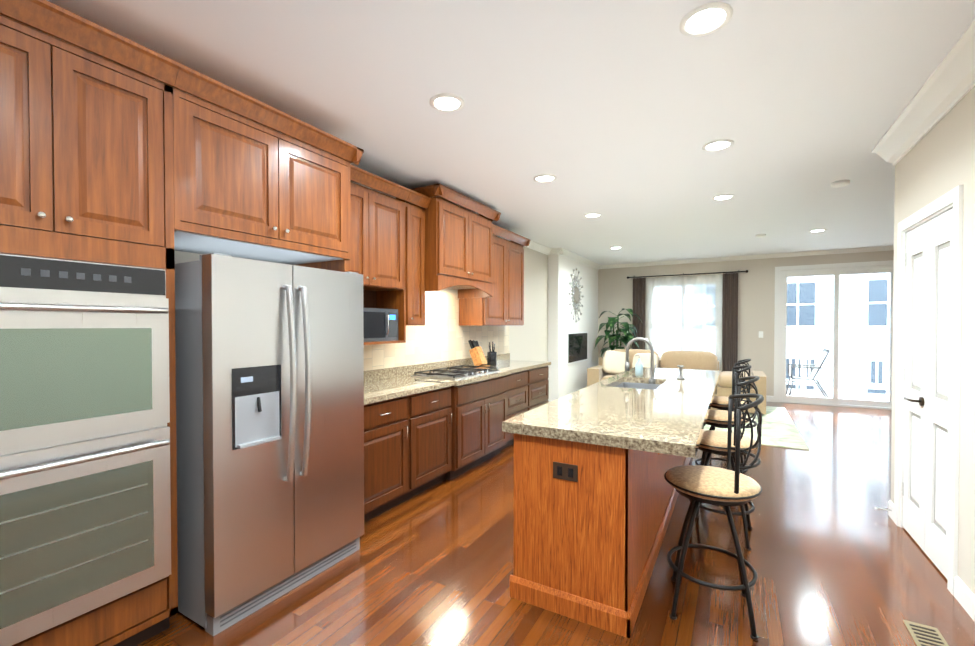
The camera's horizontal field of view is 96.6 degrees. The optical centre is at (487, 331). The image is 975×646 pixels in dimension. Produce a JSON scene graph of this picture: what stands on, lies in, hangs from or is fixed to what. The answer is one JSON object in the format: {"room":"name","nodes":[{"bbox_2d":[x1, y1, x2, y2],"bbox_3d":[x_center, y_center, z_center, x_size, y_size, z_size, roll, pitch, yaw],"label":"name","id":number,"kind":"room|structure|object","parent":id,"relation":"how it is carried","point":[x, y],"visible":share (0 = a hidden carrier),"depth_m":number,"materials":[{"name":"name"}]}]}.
{"room":"kitchen","nodes":[
{"label":"kitchen","id":0,"kind":"room"},
{"bbox_2d":[174,183,547,361],"bbox_3d":[-0.516,-0.017,4.947,0.100,2.740,11.420,0,1,30],"label":"wall","id":1,"kind":"structure","parent":0,"point":[528,340],"depth_m":7.00,"materials":[{"name":"beige paint"}]},
{"bbox_2d":[349,164,410,344],"bbox_3d":[-1.051,-0.557,3.473,0.402,1.322,0.878,0,1,30],"label":"upper cabinet","id":2,"kind":"object","parent":1,"relation":"attached to","point":[376,260],"visible":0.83,"depth_m":3.53,"materials":[{"name":"brown wood"}]},
{"bbox_2d":[363,308,397,341],"bbox_3d":[-1.043,-0.053,3.532,0.304,0.269,0.658,0,1,30],"label":"microwave","id":3,"kind":"object","parent":2,"relation":"in","point":[379,324],"visible":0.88,"depth_m":3.56,"materials":[{"name":"silver metal"}]},
{"bbox_2d":[404,190,431,325],"bbox_3d":[-0.761,-0.639,3.979,0.402,1.172,0.288,0,1,30],"label":"upper cabinet","id":4,"kind":"object","parent":1,"relation":"attached to","point":[414,252],"visible":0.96,"depth_m":3.89,"materials":[{"name":"brown wood"}]},
{"bbox_2d":[364,351,509,382],"bbox_3d":[-0.563,0.386,4.745,0.020,0.100,3.548,0,1,30],"label":"backsplash","id":5,"kind":"structure","parent":1,"relation":"attached to","point":[381,372],"depth_m":4.40,"materials":[{"name":"beige stone"}]},
{"bbox_2d":[396,183,500,297],"bbox_3d":[-0.369,-0.857,4.530,0.532,0.952,1.174,0,1,30],"label":"upper cabinet","id":6,"kind":"object","parent":1,"relation":"attached to","point":[458,248],"visible":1,"depth_m":4.25,"materials":[{"name":"brown wood"}]},
{"bbox_2d":[459,224,529,325],"bbox_3d":[0.125,-0.661,5.529,0.402,1.172,1.158,0,1,30],"label":"upper cabinet","id":7,"kind":"object","parent":1,"relation":"attached to","point":[504,305],"visible":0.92,"depth_m":5.37,"materials":[{"name":"brown wood"}]},
{"bbox_2d":[1,0,974,264],"bbox_3d":[2.363,-1.394,3.283,6.730,0.060,11.420,0,1,30],"label":"ceiling","id":8,"kind":"structure","parent":0,"point":[617,114],"depth_m":2.50,"materials":[{"name":"white paint"}]},
{"bbox_2d":[430,93,464,111],"bbox_3d":[-0.239,-1.349,2.571,0.206,0.010,0.206,0,1,30],"label":"recessed light","id":9,"kind":"object","parent":8,"relation":"in","point":[445,102],"visible":1,"depth_m":2.56,"materials":[{"name":"white"}]},
{"bbox_2d":[533,174,556,182],"bbox_3d":[0.515,-1.367,3.890,0.206,0.010,0.206,0,1,30],"label":"recessed light","id":10,"kind":"object","parent":8,"relation":"in","point":[544,178],"visible":1,"depth_m":3.89,"materials":[{"name":"white"}]},
{"bbox_2d":[584,213,601,217],"bbox_3d":[1.259,-1.385,5.192,0.206,0.010,0.206,0,1,30],"label":"recessed light","id":11,"kind":"object","parent":8,"relation":"in","point":[591,215],"visible":0.94,"depth_m":5.20,"materials":[{"name":"white"}]},
{"bbox_2d":[680,2,732,36],"bbox_3d":[0.941,-1.340,1.874,0.206,0.010,0.206,0,1,30],"label":"recessed light","id":12,"kind":"object","parent":8,"relation":"in","point":[705,19],"visible":1,"depth_m":1.87,"materials":[{"name":"white"}]},
{"bbox_2d":[702,139,733,151],"bbox_3d":[1.685,-1.358,3.176,0.206,0.010,0.206,0,1,30],"label":"recessed light","id":13,"kind":"object","parent":8,"relation":"in","point":[718,145],"visible":1,"depth_m":3.17,"materials":[{"name":"white"}]},
{"bbox_2d":[712,194,733,199],"bbox_3d":[2.419,-1.375,4.461,0.206,0.010,0.206,0,1,30],"label":"recessed light","id":14,"kind":"object","parent":8,"relation":"in","point":[724,197],"visible":1,"depth_m":4.45,"materials":[{"name":"white"}]},
{"bbox_2d":[756,234,765,237],"bbox_3d":[3.983,-1.391,6.331,0.124,0.030,0.124,0,1,30],"label":"smoke detector","id":15,"kind":"object","parent":8,"relation":"attached to","point":[760,235],"visible":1,"depth_m":6.30,"materials":[{"name":"white plastic"}]},
{"bbox_2d":[808,229,826,231],"bbox_3d":[4.584,-1.397,6.034,0.206,0.010,0.206,0,1,30],"label":"recessed light","id":16,"kind":"object","parent":8,"relation":"in","point":[818,230],"visible":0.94,"depth_m":6.02,"materials":[{"name":"white"}]},
{"bbox_2d":[831,180,849,187],"bbox_3d":[3.249,-1.357,3.998,0.140,0.035,0.140,0,1,30],"label":"smoke detector","id":17,"kind":"object","parent":8,"relation":"attached to","point":[839,183],"visible":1,"depth_m":3.96,"materials":[{"name":"white plastic"}]},
{"bbox_2d":[136,401,974,645],"bbox_3d":[2.363,1.406,3.322,6.730,0.060,11.420,0,1,30],"label":"floor","id":18,"kind":"structure","parent":0,"point":[833,557],"depth_m":2.46,"materials":[{"name":"brown wood"}]},
{"bbox_2d":[0,0,179,645],"bbox_3d":[-1.887,0.102,1.750,0.688,2.592,0.865,0,1,30],"label":"tall cabinet","id":19,"kind":"object","parent":18,"relation":"on","point":[86,159],"visible":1,"depth_m":1.72,"materials":[{"name":"brown wood"}]},
{"bbox_2d":[0,254,170,645],"bbox_3d":[-1.591,0.419,1.620,0.117,1.380,0.725,0,1,30],"label":"double wall oven","id":20,"kind":"object","parent":19,"relation":"in","point":[85,510],"visible":1,"depth_m":1.66,"materials":[{"name":"silver metal"}]},
{"bbox_2d":[173,64,363,271],"bbox_3d":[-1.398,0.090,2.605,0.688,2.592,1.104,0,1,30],"label":"wall cabinet","id":21,"kind":"object","parent":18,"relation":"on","point":[245,188],"visible":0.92,"depth_m":2.33,"materials":[{"name":"brown wood"}]},
{"bbox_2d":[175,253,363,635],"bbox_3d":[-1.314,0.512,2.519,0.866,1.750,0.910,0,1,30],"label":"refrigerator","id":22,"kind":"object","parent":18,"relation":"on","point":[270,421],"visible":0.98,"depth_m":2.15,"materials":[{"name":"grey metal"}]},
{"bbox_2d":[364,391,415,522],"bbox_3d":[-1.014,0.936,3.305,0.672,0.880,0.588,0,1,30],"label":"base cabinet","id":23,"kind":"object","parent":18,"relation":"on","point":[389,424],"depth_m":3.22,"materials":[{"name":"brown wood"}]},
{"bbox_2d":[364,359,543,402],"bbox_3d":[-0.288,0.458,4.589,0.653,0.040,3.548,0,1,30],"label":"countertop","id":24,"kind":"structure","parent":23,"relation":"on","point":[379,388],"depth_m":3.81,"materials":[{"name":"beige stone"}]},
{"bbox_2d":[411,365,500,379],"bbox_3d":[-0.302,0.416,4.508,0.520,0.044,0.900,0,1,30],"label":"gas cooktop","id":25,"kind":"object","parent":24,"relation":"in","point":[456,372],"visible":1,"depth_m":4.35,"materials":[{"name":"silver metal"}]},
{"bbox_2d":[468,340,489,367],"bbox_3d":[-0.105,0.265,5.165,0.242,0.328,0.120,0,1,30],"label":"knife block","id":26,"kind":"object","parent":24,"relation":"on","point":[477,355],"visible":0.94,"depth_m":5.14,"materials":[{"name":"brown wood"}]},
{"bbox_2d":[487,342,496,365],"bbox_3d":[0.055,0.275,5.442,0.120,0.300,0.117,0,1,30],"label":"utensil crock","id":27,"kind":"object","parent":24,"relation":"on","point":[492,358],"visible":1,"depth_m":5.40,"materials":[{"name":"black"}]},
{"bbox_2d":[416,383,459,494],"bbox_3d":[-0.720,0.929,3.821,0.672,0.880,0.600,0,1,30],"label":"base cabinet","id":28,"kind":"object","parent":18,"relation":"on","point":[421,434],"depth_m":3.74,"materials":[{"name":"brown wood"}]},
{"bbox_2d":[460,375,507,474],"bbox_3d":[-0.318,0.919,4.524,0.672,0.880,1.020,0,1,30],"label":"base cabinet","id":29,"kind":"object","parent":18,"relation":"on","point":[483,402],"depth_m":4.32,"materials":[{"name":"brown wood"}]},
{"bbox_2d":[508,367,531,445],"bbox_3d":[0.094,0.909,5.245,0.672,0.880,0.640,0,1,30],"label":"base cabinet","id":30,"kind":"object","parent":18,"relation":"on","point":[519,382],"depth_m":5.14,"materials":[{"name":"brown wood"}]},
{"bbox_2d":[532,363,550,408],"bbox_3d":[0.421,0.901,5.818,0.672,0.880,0.680,0,1,30],"label":"base cabinet","id":31,"kind":"object","parent":18,"relation":"on","point":[540,375],"depth_m":5.70,"materials":[{"name":"brown wood"}]},
{"bbox_2d":[502,379,689,638],"bbox_3d":[1.198,0.937,3.607,0.674,0.870,3.403,0,1,30],"label":"kitchen island","id":32,"kind":"object","parent":18,"relation":"on","point":[596,493],"depth_m":2.14,"materials":[{"name":"brown wood"}]},
{"bbox_2d":[502,367,719,458],"bbox_3d":[1.326,0.479,3.531,0.910,0.052,3.445,0,1,30],"label":"island countertop","id":33,"kind":"structure","parent":32,"relation":"on","point":[670,419],"depth_m":2.42,"materials":[{"name":"beige stone"}]},
{"bbox_2d":[635,355,642,376],"bbox_3d":[1.492,0.338,4.277,0.078,0.207,0.074,0,1,30],"label":"soap dispenser","id":34,"kind":"object","parent":33,"relation":"on","point":[638,368],"visible":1,"depth_m":4.25,"materials":[{"name":"clear glass"}]},
{"bbox_2d":[625,337,656,383],"bbox_3d":[1.344,0.249,3.816,0.260,0.398,0.110,0,1,30],"label":"gooseneck faucet","id":35,"kind":"object","parent":33,"relation":"on","point":[652,380],"visible":1,"depth_m":3.75,"materials":[{"name":"silver metal"}]},
{"bbox_2d":[677,365,684,378],"bbox_3d":[1.804,0.382,4.053,0.070,0.125,0.068,0,1,30],"label":"candle holder","id":36,"kind":"object","parent":33,"relation":"on","point":[680,369],"visible":1,"depth_m":4.04,"materials":[{"name":"silver metal"}]},
{"bbox_2d":[595,308,641,355],"bbox_3d":[2.660,0.416,8.909,0.909,1.764,0.835,0,1,30],"label":"potted plant","id":37,"kind":"object","parent":18,"relation":"on","point":[616,336],"visible":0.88,"depth_m":8.81,"materials":[{"name":"green plant"}]},
{"bbox_2d":[664,393,763,640],"bbox_3d":[1.129,0.849,2.188,0.440,1.088,0.436,0,1,30],"label":"bar stool","id":38,"kind":"object","parent":18,"relation":"on","point":[728,487],"visible":1,"depth_m":2.09,"materials":[{"name":"black metal"}]},
{"bbox_2d":[695,365,751,473],"bbox_3d":[2.021,0.828,3.751,0.441,1.088,0.438,0,1,30],"label":"bar stool","id":39,"kind":"object","parent":18,"relation":"on","point":[717,418],"visible":0.46,"depth_m":3.66,"materials":[{"name":"black metal"}]},
{"bbox_2d":[689,376,759,550],"bbox_3d":[1.602,0.838,2.977,0.442,1.088,0.438,0,1,30],"label":"bar stool","id":40,"kind":"object","parent":18,"relation":"on","point":[713,441],"visible":0.54,"depth_m":2.84,"materials":[{"name":"black metal"}]},
{"bbox_2d":[707,359,750,470],"bbox_3d":[2.465,0.817,4.488,0.441,1.088,0.437,0,1,30],"label":"bar stool","id":41,"kind":"object","parent":18,"relation":"on","point":[719,402],"visible":0.25,"depth_m":4.35,"materials":[{"name":"black metal"}]},
{"bbox_2d":[704,406,808,449],"bbox_3d":[2.982,1.319,6.987,3.210,0.012,2.900,0,1,30],"label":"area rug","id":42,"kind":"object","parent":18,"relation":"on","point":[779,429],"visible":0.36,"depth_m":5.82,"materials":[{"name":"white fabric"}]},
{"bbox_2d":[587,349,765,413],"bbox_3d":[3.305,0.822,7.786,2.810,0.956,0.980,0,1,30],"label":"sectional sofa","id":43,"kind":"object","parent":42,"relation":"on","point":[611,363],"visible":0.38,"depth_m":7.77,"materials":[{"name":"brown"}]},
{"bbox_2d":[903,620,948,645],"bbox_3d":[1.976,1.391,1.930,0.120,0.008,0.300,0,1,30],"label":"floor vent","id":44,"kind":"object","parent":18,"relation":"in","point":[923,635],"visible":1,"depth_m":1.98,"materials":[{"name":"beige metal"}]},
{"bbox_2d":[548,254,597,400],"bbox_3d":[1.763,-0.068,8.642,0.189,2.739,2.499,0,1,30],"label":"wall","id":45,"kind":"structure","parent":0,"point":[564,379],"depth_m":7.88,"materials":[{"name":"white paint"}]},
{"bbox_2d":[351,181,554,254],"bbox_3d":[-1.045,-1.323,3.780,0.120,0.095,8.700,0,1,30],"label":"crown molding","id":46,"kind":"structure","parent":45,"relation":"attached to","point":[533,245],"depth_m":7.04,"materials":[{"name":"white wood"}]},
{"bbox_2d":[568,268,583,322],"bbox_3d":[1.690,-0.693,8.296,0.052,1.049,0.849,0,1,30],"label":"sunburst mirror","id":47,"kind":"object","parent":45,"relation":"attached to","point":[575,297],"visible":0.96,"depth_m":8.27,"materials":[{"name":"silver metal"}]},
{"bbox_2d":[567,331,587,364],"bbox_3d":[1.760,0.305,8.431,0.018,0.600,1.220,0,1,30],"label":"frame","id":48,"kind":"object","parent":45,"relation":"attached to","point":[577,347],"visible":0.98,"depth_m":8.37,"materials":[{"name":"white plastic"}]},
{"bbox_2d":[555,248,602,269],"bbox_3d":[1.834,-1.388,8.473,0.105,0.095,2.495,0,1,30],"label":"crown molding","id":49,"kind":"structure","parent":45,"relation":"attached to","point":[561,251],"depth_m":8.21,"materials":[{"name":"white wood"}]},
{"bbox_2d":[598,250,893,395],"bbox_3d":[5.165,-0.062,8.208,6.530,2.740,0.120,0,1,30],"label":"wall","id":50,"kind":"structure","parent":0,"point":[756,298],"depth_m":8.27,"materials":[{"name":"beige paint"}]},
{"bbox_2d":[647,278,722,361],"bbox_3d":[3.994,-0.226,8.846,1.420,1.640,0.130,0,1,30],"label":"window","id":51,"kind":"structure","parent":50,"relation":"in","point":[651,309],"depth_m":8.83,"materials":[{"name":"white"}]},
{"bbox_2d":[627,270,747,278],"bbox_3d":[3.957,-1.144,8.750,2.232,0.061,0.108,0,1,30],"label":"curtain rod","id":52,"kind":"object","parent":50,"relation":"attached to","point":[746,271],"visible":1,"depth_m":8.66,"materials":[{"name":"black metal"}]},
{"bbox_2d":[632,278,645,349],"bbox_3d":[3.194,0.075,9.164,0.260,2.400,0.044,0,1,30],"label":"panel","id":53,"kind":"object","parent":52,"relation":"hanging from","point":[639,284],"depth_m":9.15,"materials":[{"name":"brown fabric"}]},
{"bbox_2d":[645,274,722,371],"bbox_3d":[3.943,0.075,8.782,1.460,2.390,0.022,0,1,30],"label":"sheer curtain","id":54,"kind":"object","parent":52,"relation":"hanging from","point":[663,298],"visible":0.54,"depth_m":8.73,"materials":[{"name":"white fabric"}]},
{"bbox_2d":[722,273,737,371],"bbox_3d":[4.652,0.086,8.330,0.260,2.400,0.044,0,1,30],"label":"panel","id":55,"kind":"object","parent":52,"relation":"hanging from","point":[730,326],"depth_m":8.33,"materials":[{"name":"brown fabric"}]},
{"bbox_2d":[603,245,893,268],"bbox_3d":[5.201,-1.383,8.060,6.340,0.095,0.070,0,1,30],"label":"crown molding","id":56,"kind":"structure","parent":50,"relation":"attached to","point":[881,248],"depth_m":8.12,"materials":[{"name":"white wood"}]},
{"bbox_2d":[766,395,773,401],"bbox_3d":[3.889,1.244,8.878,3.285,0.110,0.014,0,1,30],"label":"baseboard","id":57,"kind":"structure","parent":50,"relation":"attached to","point":[768,398],"depth_m":8.09,"materials":[{"name":"white wood"}]},
{"bbox_2d":[774,260,893,409],"bbox_3d":[6.135,0.064,7.640,1.826,2.502,0.127,0,1,30],"label":"door frame","id":58,"kind":"structure","parent":50,"relation":"attached to","point":[836,270],"depth_m":7.68,"materials":[{"name":"white wood"}]},
{"bbox_2d":[891,86,974,594],"bbox_3d":[1.582,0.043,0.616,0.100,2.740,5.980,0,1,30],"label":"wall","id":59,"kind":"structure","parent":0,"point":[936,161],"depth_m":2.23,"materials":[{"name":"beige paint"}]},
{"bbox_2d":[888,500,893,516],"bbox_3d":[4.174,1.331,2.605,2.674,0.110,0.014,0,1,30],"label":"baseboard","id":60,"kind":"structure","parent":59,"relation":"attached to","point":[890,504],"depth_m":3.21,"materials":[{"name":"white wood"}]},
{"bbox_2d":[902,221,928,551],"bbox_3d":[2.802,0.345,2.865,0.098,2.050,0.403,0,1,30],"label":"closet door","id":61,"kind":"structure","parent":59,"relation":"in","point":[915,368],"depth_m":2.85,"materials":[{"name":"white wood"}]},
{"bbox_2d":[871,19,974,165],"bbox_3d":[1.538,-1.262,0.759,0.135,0.135,6.015,0,1,30],"label":"crown molding","id":62,"kind":"structure","parent":59,"relation":"attached to","point":[946,88],"depth_m":2.41,"materials":[{"name":"white wood"}]},
{"bbox_2d":[894,185,962,595],"bbox_3d":[2.741,0.310,2.665,0.116,2.150,0.980,0,1,30],"label":"door frame","id":63,"kind":"structure","parent":59,"relation":"attached to","point":[949,200],"depth_m":2.32,"materials":[{"name":"white wood"}]},
{"bbox_2d":[925,209,952,578],"bbox_3d":[2.625,0.350,2.497,0.041,2.050,0.403,0,1,30],"label":"closet door","id":64,"kind":"structure","parent":59,"relation":"in","point":[938,383],"depth_m":2.53,"materials":[{"name":"white wood"}]},
{"bbox_2d":[954,576,974,621],"bbox_3d":[1.276,1.364,0.214,0.014,0.110,4.745,0,1,30],"label":"baseboard","id":65,"kind":"structure","parent":59,"relation":"attached to","point":[964,595],"depth_m":2.17,"materials":[{"name":"white wood"}]},
{"label":"outside","id":66,"kind":"structure","parent":0,"visible":0},
{"bbox_2d":[786,388,888,401],"bbox_3d":[7.040,1.362,8.556,4.800,0.082,2.310,0,1,30],"label":"deck","id":67,"kind":"object","parent":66,"point":[842,395],"depth_m":8.93,"materials":[{"name":"beige wood"}]},
{"bbox_2d":[706,342,889,389],"bbox_3d":[7.037,0.812,8.544,4.800,1.018,2.260,0,1,30],"label":"deck railing","id":68,"kind":"object","parent":67,"relation":"on","point":[802,385],"depth_m":9.40,"materials":[{"name":"white"}]},
{"bbox_2d":[786,349,829,397],"bbox_3d":[6.268,0.828,8.500,0.676,0.975,0.568,0,1,30],"label":"patio chair","id":69,"kind":"object","parent":67,"relation":"on","point":[818,365],"depth_m":8.41,"materials":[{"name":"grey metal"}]},
{"bbox_3d":[17.375,4.103,30.315,80.000,0.200,50.280,0,1,30],"label":"ground","id":70,"kind":"structure","parent":66,"visible":0},
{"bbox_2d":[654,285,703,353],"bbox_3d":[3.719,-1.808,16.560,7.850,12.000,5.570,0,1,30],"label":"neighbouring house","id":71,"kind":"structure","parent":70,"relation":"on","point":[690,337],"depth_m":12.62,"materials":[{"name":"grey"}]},
{"bbox_2d":[704,273,889,393],"bbox_3d":[13.724,-3.053,19.793,32.000,14.400,6.800,0,1,30],"label":"neighbouring house","id":72,"kind":"structure","parent":70,"relation":"on","point":[824,292],"depth_m":16.51,"materials":[{"name":"grey"}]}
]}

